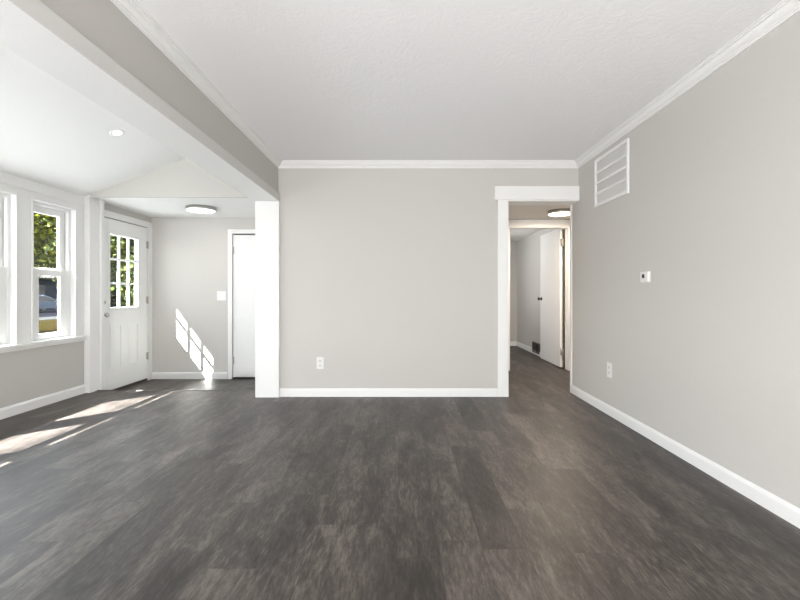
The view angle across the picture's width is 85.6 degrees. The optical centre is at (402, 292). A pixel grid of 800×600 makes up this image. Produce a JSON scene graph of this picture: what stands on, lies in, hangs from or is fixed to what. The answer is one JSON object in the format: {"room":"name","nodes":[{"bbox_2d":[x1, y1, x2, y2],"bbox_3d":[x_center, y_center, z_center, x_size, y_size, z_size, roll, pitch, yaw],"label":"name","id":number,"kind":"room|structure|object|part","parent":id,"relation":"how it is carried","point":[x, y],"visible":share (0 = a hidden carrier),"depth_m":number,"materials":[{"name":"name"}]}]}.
{"room":"empty living room","nodes":[
{"label":"empty living room","id":0,"kind":"room"},
{"bbox_2d":[0,171,150,407],"bbox_3d":[-3.517,0.045,1.647,0.160,2.454,8.795,0,0,0],"label":"wall","id":1,"kind":"structure","parent":0,"point":[28,374],"depth_m":4.02,"materials":[{"name":"beige paint"}]},
{"bbox_2d":[0,189,17,344],"bbox_3d":[-3.510,-0.216,3.381,0.165,1.339,0.930,0,0,0],"label":"window","id":2,"kind":"structure","parent":1,"relation":"in","point":[4,198],"depth_m":3.80,"materials":[{"name":"white paint"}]},
{"bbox_3d":[-3.539,-0.516,3.381,0.032,0.649,0.840,0,0,0],"label":"sash","id":3,"kind":"part","parent":2,"relation":"part of","materials":[{"name":"white paint"}]},
{"bbox_3d":[-3.503,0.106,3.381,0.032,0.668,0.840,0,0,0],"label":"sash","id":4,"kind":"part","parent":2,"relation":"part of","materials":[{"name":"white paint"}]},
{"bbox_3d":[-3.538,-0.209,3.381,0.107,1.325,0.902,0,0,0],"label":"frame","id":5,"kind":"part","parent":2,"relation":"part of","materials":[{"name":"white paint"}]},
{"bbox_2d":[0,385,84,419],"bbox_3d":[-3.430,1.031,1.028,0.014,0.094,7.255,0,0,0],"label":"baseboard","id":6,"kind":"structure","parent":1,"relation":"attached to","point":[5,412],"depth_m":4.08,"materials":[{"name":"white paint"}]},
{"bbox_2d":[0,181,84,205],"bbox_3d":[-3.430,-0.948,1.028,0.014,0.012,7.255,0,0,0],"label":"trim","id":7,"kind":"structure","parent":1,"relation":"attached to","point":[0,181],"depth_m":4.08,"materials":[{"name":"white paint"}]},
{"bbox_2d":[0,335,87,352],"bbox_3d":[-3.447,0.482,1.028,0.100,0.061,7.255,0,0,0],"label":"trim","id":8,"kind":"structure","parent":1,"relation":"attached to","point":[70,339],"depth_m":4.08,"materials":[{"name":"white paint"}]},
{"bbox_2d":[31,197,76,341],"bbox_3d":[-3.510,-0.216,4.268,0.165,1.339,0.547,0,0,0],"label":"window","id":9,"kind":"structure","parent":1,"relation":"in","point":[62,272],"depth_m":4.40,"materials":[{"name":"white paint"}]},
{"bbox_3d":[-3.539,-0.516,4.268,0.032,0.649,0.457,0,0,0],"label":"sash","id":10,"kind":"part","parent":9,"relation":"part of","materials":[{"name":"white paint"}]},
{"bbox_3d":[-3.503,0.106,4.268,0.032,0.668,0.457,0,0,0],"label":"sash","id":11,"kind":"part","parent":9,"relation":"part of","materials":[{"name":"white paint"}]},
{"bbox_2d":[84,195,103,392],"bbox_3d":[-3.393,0.056,4.752,0.087,2.232,0.193,0,0,0],"label":"trim","id":12,"kind":"structure","parent":1,"relation":"attached to","point":[93,208],"depth_m":4.71,"materials":[{"name":"white paint"}]},
{"bbox_2d":[104,210,152,389],"bbox_3d":[-3.470,0.110,5.361,0.233,2.125,1.062,0,0,0],"label":"door","id":13,"kind":"structure","parent":1,"relation":"in","point":[128,331],"depth_m":5.40,"materials":[{"name":"white paint"}]},
{"bbox_3d":[-3.417,0.635,5.145,0.007,0.515,0.200,0,0,0],"label":"raised panel","id":14,"kind":"part","parent":13,"relation":"part of","materials":[{"name":"white paint"}]},
{"bbox_3d":[-3.417,0.635,5.470,0.007,0.515,0.200,0,0,0],"label":"raised panel","id":15,"kind":"part","parent":13,"relation":"part of","materials":[{"name":"white paint"}]},
{"bbox_2d":[97,390,254,390],"bbox_3d":[-2.443,1.090,4.773,1.947,0.036,0.034,0,0,0],"label":"trim","id":16,"kind":"structure","parent":1,"relation":"attached to","point":[97,390],"depth_m":4.76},
{"bbox_2d":[0,44,184,195],"bbox_3d":[-2.551,-1.437,0.985,2.092,0.915,7.470,0,0,0],"label":"ceiling","id":17,"kind":"structure","parent":0,"point":[53,135],"depth_m":3.60,"materials":[{"name":"white paint"}]},
{"bbox_2d":[109,129,124,136],"bbox_3d":[-2.497,-1.398,3.772,0.118,0.051,0.124,0,0,0],"label":"recessed light","id":18,"kind":"object","parent":17,"relation":"in","point":[118,132],"visible":1,"depth_m":3.76,"materials":[{"name":"white paint"}]},
{"bbox_2d":[90,159,247,197],"bbox_3d":[-2.481,-1.429,4.670,1.912,0.795,0.020,0,0,0],"label":"wall","id":19,"kind":"structure","parent":0,"point":[182,178],"depth_m":4.66,"materials":[{"name":"paint"}]},
{"bbox_2d":[94,198,254,216],"bbox_3d":[-2.369,-1.092,5.338,2.137,0.120,1.315,0,0,0],"label":"ceiling","id":20,"kind":"structure","parent":0,"point":[150,207],"depth_m":5.10,"materials":[{"name":"white paint"}]},
{"bbox_2d":[185,204,216,212],"bbox_3d":[-2.430,-1.006,5.200,0.344,0.052,0.344,0,0,0],"label":"ceiling light","id":21,"kind":"object","parent":20,"relation":"attached to","point":[196,208],"visible":1,"depth_m":5.09,"materials":[{"name":"silver metal"}]},
{"bbox_2d":[186,208,215,212],"bbox_3d":[-2.430,-0.992,5.200,0.318,0.024,0.318,0,0,0],"label":"diffuser","id":22,"kind":"object","parent":21,"relation":"attached to","point":[197,210],"depth_m":5.15,"materials":[{"name":"white"}]},
{"bbox_2d":[121,377,254,389],"bbox_3d":[-2.498,1.300,5.412,2.197,0.256,1.265,0,0,0],"label":"floor","id":23,"kind":"structure","parent":0,"point":[237,383],"depth_m":5.53,"materials":[{"name":"grey plastic"}]},
{"bbox_2d":[151,217,254,378],"bbox_3d":[-2.369,0.025,5.970,2.137,2.494,0.150,0,0,0],"label":"wall","id":24,"kind":"structure","parent":0,"point":[190,254],"depth_m":5.89,"materials":[{"name":"beige paint"}]},
{"bbox_2d":[152,372,227,378],"bbox_3d":[-2.905,1.125,5.888,1.025,0.094,0.014,0,0,0],"label":"baseboard","id":25,"kind":"structure","parent":24,"relation":"attached to","point":[155,375],"depth_m":5.88,"materials":[{"name":"white paint"}]},
{"bbox_2d":[217,291,225,299],"bbox_3d":[-2.475,0.038,5.890,0.124,0.128,0.010,0,0,0],"label":"light switch","id":26,"kind":"object","parent":24,"relation":"attached to","point":[221,295],"visible":1,"depth_m":5.89,"materials":[{"name":"white plastic"}]},
{"bbox_2d":[228,229,254,378],"bbox_3d":[-1.944,0.152,5.933,0.883,2.040,0.184,0,0,0],"label":"door","id":27,"kind":"structure","parent":24,"relation":"in","point":[243,249],"depth_m":5.91,"materials":[{"name":"white paint"}]},
{"bbox_2d":[0,346,799,599],"bbox_3d":[0.002,1.203,3.095,7.197,0.250,11.690,0,0,0],"label":"floor","id":28,"kind":"structure","parent":0,"point":[535,492],"depth_m":2.17,"materials":[{"name":"grey plastic"}]},
{"bbox_2d":[278,168,577,388],"bbox_3d":[0.264,-0.222,4.598,3.128,2.600,0.195,0,0,0],"label":"wall","id":29,"kind":"structure","parent":0,"point":[389,276],"depth_m":4.50,"materials":[{"name":"beige paint"}]},
{"bbox_2d":[0,0,279,201],"bbox_3d":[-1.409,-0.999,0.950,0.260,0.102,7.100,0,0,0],"label":"ceiling beam","id":30,"kind":"structure","parent":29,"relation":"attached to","point":[29,29],"depth_m":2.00,"materials":[{"name":"white paint"}]},
{"bbox_2d":[110,0,281,167],"bbox_3d":[-1.269,-1.330,0.950,0.062,0.064,7.100,0,0,0],"label":"trim","id":31,"kind":"structure","parent":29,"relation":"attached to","point":[133,10],"depth_m":2.54,"materials":[{"name":"white paint"}]},
{"bbox_2d":[255,201,279,396],"bbox_3d":[-1.403,0.114,4.575,0.245,2.128,0.239,0,0,0],"label":"column","id":32,"kind":"structure","parent":29,"relation":"attached to","point":[267,213],"depth_m":4.46,"materials":[{"name":"white paint"}]},
{"bbox_2d":[317,357,323,368],"bbox_3d":[-0.863,0.729,4.495,0.074,0.122,0.010,0,0,0],"label":"wall outlet","id":33,"kind":"object","parent":29,"relation":"attached to","point":[320,360],"visible":1,"depth_m":4.49,"materials":[{"name":"white plastic"}]},
{"bbox_2d":[280,388,497,396],"bbox_3d":[-0.148,1.036,4.493,2.263,0.085,0.014,0,0,0],"label":"baseboard","id":34,"kind":"structure","parent":29,"relation":"attached to","point":[284,392],"depth_m":4.49,"materials":[{"name":"white paint"}]},
{"bbox_2d":[279,160,577,167],"bbox_3d":[0.264,-1.330,4.469,3.128,0.064,0.062,0,0,0],"label":"trim","id":35,"kind":"structure","parent":29,"relation":"attached to","point":[285,163],"depth_m":4.47,"materials":[{"name":"white paint"}]},
{"bbox_2d":[494,186,578,396],"bbox_3d":[1.388,-0.015,4.590,0.880,2.187,0.233,0,0,0],"label":"trim","id":36,"kind":"structure","parent":29,"relation":"attached to","point":[505,195],"depth_m":4.48,"materials":[{"name":"white paint"}]},
{"bbox_2d":[137,0,781,159],"bbox_3d":[0.324,-1.437,0.973,3.288,0.150,7.445,0,0,0],"label":"ceiling","id":37,"kind":"structure","parent":0,"point":[315,79],"depth_m":2.59,"materials":[{"name":"white paint"}]},
{"bbox_2d":[510,241,516,341],"bbox_3d":[2.035,-0.072,8.890,3.170,2.300,0.100,0,0,0],"label":"wall","id":38,"kind":"structure","parent":0,"point":[513,244],"depth_m":8.84,"materials":[{"name":"beige paint"}]},
{"bbox_2d":[510,229,541,240],"bbox_3d":[2.035,-1.125,7.530,3.170,0.115,2.820,0,0,0],"label":"ceiling","id":39,"kind":"structure","parent":0,"point":[515,234],"depth_m":7.75,"materials":[{"name":"white paint"}]},
{"bbox_2d":[508,205,569,218],"bbox_3d":[2.035,-1.087,5.348,3.170,0.120,1.305,0,0,0],"label":"ceiling","id":40,"kind":"structure","parent":0,"point":[514,211],"depth_m":5.44,"materials":[{"name":"beige paint"}]},
{"bbox_2d":[547,208,569,216],"bbox_3d":[1.975,-1.001,5.400,0.330,0.052,0.330,0,0,0],"label":"ceiling light","id":41,"kind":"object","parent":40,"relation":"attached to","point":[562,211],"visible":0.74,"depth_m":5.31,"materials":[{"name":"white glass"}]},
{"bbox_2d":[548,212,569,216],"bbox_3d":[1.975,-0.987,5.400,0.305,0.024,0.305,0,0,0],"label":"diffuser","id":42,"kind":"object","parent":41,"relation":"attached to","point":[556,214],"depth_m":5.37,"materials":[{"name":"white glass"}]},
{"bbox_2d":[508,219,569,219],"bbox_3d":[1.975,-0.072,6.060,3.050,2.300,0.120,0,0,0],"label":"wall","id":43,"kind":"structure","parent":0,"point":[508,219],"depth_m":6.00,"materials":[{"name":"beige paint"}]},
{"bbox_2d":[508,220,569,370],"bbox_3d":[1.890,0.033,6.057,0.976,2.090,0.146,0,0,0],"label":"trim","id":44,"kind":"structure","parent":43,"relation":"attached to","point":[512,224],"depth_m":5.99,"materials":[{"name":"white paint"}]},
{"bbox_2d":[517,229,562,360],"bbox_3d":[2.392,-0.022,7.480,0.117,2.200,2.720,0,0,0],"label":"wall","id":45,"kind":"structure","parent":0,"point":[528,248],"depth_m":7.97,"materials":[{"name":"beige paint"}]},
{"bbox_2d":[532,341,539,353],"bbox_3d":[2.319,0.953,7.530,0.028,0.180,0.380,0,0,0],"label":"air vent","id":46,"kind":"object","parent":45,"relation":"in","point":[535,346],"visible":0.97,"depth_m":7.51,"materials":[{"name":"black plastic"}]},
{"bbox_2d":[517,342,562,366],"bbox_3d":[2.326,1.036,7.485,0.014,0.085,2.710,0,0,0],"label":"baseboard","id":47,"kind":"structure","parent":45,"relation":"attached to","point":[520,345],"depth_m":8.06,"materials":[{"name":"white paint"}]},
{"bbox_2d":[537,229,564,368],"bbox_3d":[2.253,0.068,6.595,0.104,2.020,0.929,0,0,-3],"label":"door","id":48,"kind":"structure","parent":45,"relation":"in","point":[551,243],"depth_m":6.48,"materials":[{"name":"white paint"}]},
{"bbox_2d":[572,11,799,507],"bbox_3d":[1.898,-0.222,0.973,0.140,2.600,7.445,0,0,0],"label":"wall","id":49,"kind":"structure","parent":0,"point":[704,353],"depth_m":2.55,"materials":[{"name":"beige paint"}]},
{"bbox_2d":[570,205,571,385],"bbox_3d":[1.823,0.062,4.686,0.010,2.032,0.042,0,0,0],"label":"trim","id":50,"kind":"structure","parent":49,"relation":"attached to","point":[570,205],"depth_m":4.67,"materials":[{"name":"white paint"}]},
{"bbox_2d":[607,362,611,377],"bbox_3d":[1.823,0.681,3.818,0.010,0.132,0.088,0,0,0],"label":"wall outlet","id":51,"kind":"object","parent":49,"relation":"attached to","point":[609,365],"visible":1,"depth_m":3.81,"materials":[{"name":"white plastic"}]},
{"bbox_2d":[594,138,628,207],"bbox_3d":[1.820,-1.030,3.790,0.016,0.448,0.610,0,0,0],"label":"air vent","id":52,"kind":"object","parent":49,"relation":"in","point":[611,170],"visible":1,"depth_m":3.76,"materials":[{"name":"white metal"}]},
{"bbox_2d":[640,271,650,282],"bbox_3d":[1.817,-0.121,3.245,0.022,0.084,0.115,0,0,0],"label":"thermostat","id":53,"kind":"object","parent":49,"relation":"attached to","point":[645,276],"visible":1,"depth_m":3.22,"materials":[{"name":"white plastic"}]},
{"bbox_2d":[570,385,799,528],"bbox_3d":[1.821,1.036,1.048,0.014,0.085,7.295,0,0,0],"label":"baseboard","id":54,"kind":"structure","parent":49,"relation":"attached to","point":[771,502],"depth_m":2.57,"materials":[{"name":"white paint"}]},
{"bbox_2d":[575,0,799,167],"bbox_3d":[1.797,-1.330,0.950,0.062,0.064,7.100,0,0,0],"label":"trim","id":55,"kind":"structure","parent":49,"relation":"attached to","point":[784,10],"depth_m":2.56,"materials":[{"name":"white paint"}]},
{"label":"outside","id":56,"kind":"structure","parent":0,"visible":0},
{"bbox_3d":[-58.500,1.678,52.500,43.000,0.200,135.000,0,0,0],"label":"lawn","id":57,"kind":"structure","parent":56,"visible":0},
{"bbox_2d":[34,238,56,280],"bbox_3d":[-40.592,-4.622,44.721,9.645,12.608,10.266,0,0,-41],"label":"leafy tree","id":58,"kind":"object","parent":57,"relation":"on","point":[50,238],"visible":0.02,"depth_m":47.15,"materials":[{"name":"green plant"}]},
{"bbox_2d":[39,264,56,301],"bbox_3d":[-52.500,-1.672,58.000,11.000,6.500,17.400,0,0,0],"label":"house","id":59,"kind":"structure","parent":57,"relation":"on","point":[47,287],"depth_m":58.33,"materials":[{"name":"grey"}]},
{"bbox_3d":[-47.915,-0.272,57.150,0.030,1.300,1.100,0,0,0],"label":"pane","id":60,"kind":"part","parent":59,"relation":"part of","materials":[{"name":"black glass"}]},
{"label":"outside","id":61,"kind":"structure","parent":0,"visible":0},
{"bbox_2d":[39,319,56,333],"bbox_3d":[-12.198,1.678,27.500,17.203,0.200,85.000,0,0,0],"label":"lawn","id":62,"kind":"structure","parent":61,"point":[45,326],"depth_m":20.35,"materials":[{"name":"plant"}]},
{"bbox_2d":[34,212,56,281],"bbox_3d":[-14.821,-2.329,16.420,6.451,8.022,5.703,0,0,18],"label":"leafy tree","id":63,"kind":"object","parent":62,"relation":"on","point":[45,226],"visible":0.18,"depth_m":16.25,"materials":[{"name":"green plant"}]},
{"bbox_2d":[110,235,133,306],"bbox_3d":[-10.240,-1.420,18.181,4.815,6.205,4.822,0,0,28],"label":"leafy tree","id":64,"kind":"object","parent":62,"relation":"on","point":[113,239],"visible":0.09,"depth_m":17.12,"materials":[{"name":"green plant"}]},
{"bbox_2d":[110,267,133,307],"bbox_3d":[-13.313,-0.070,21.408,3.955,3.505,4.165,0,0,0],"label":"leafy bush","id":65,"kind":"object","parent":62,"relation":"on","point":[113,296],"visible":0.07,"depth_m":20.04,"materials":[{"name":"green plant"}]},
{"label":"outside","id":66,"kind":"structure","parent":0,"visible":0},
{"bbox_2d":[39,307,111,316],"bbox_3d":[-30.200,1.703,47.500,13.600,0.150,125.000,0,0,0],"label":"road","id":67,"kind":"structure","parent":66,"point":[51,312],"depth_m":34.31,"materials":[{"name":"grey asphalt"}]},
{"bbox_2d":[39,296,56,311],"bbox_3d":[-30.800,0.918,36.505,2.080,1.420,4.410,0,0,0],"label":"parked car","id":68,"kind":"object","parent":67,"relation":"on","point":[45,302],"visible":0.34,"depth_m":36.46,"materials":[{"name":"paint"}]},
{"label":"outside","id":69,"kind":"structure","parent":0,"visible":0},
{"bbox_2d":[39,316,56,320],"bbox_3d":[-22.100,1.671,37.500,2.600,0.215,105.000,0,0,0],"label":"sidewalk","id":70,"kind":"structure","parent":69,"point":[51,317],"depth_m":26.48,"materials":[{"name":"concrete"}]}
]}

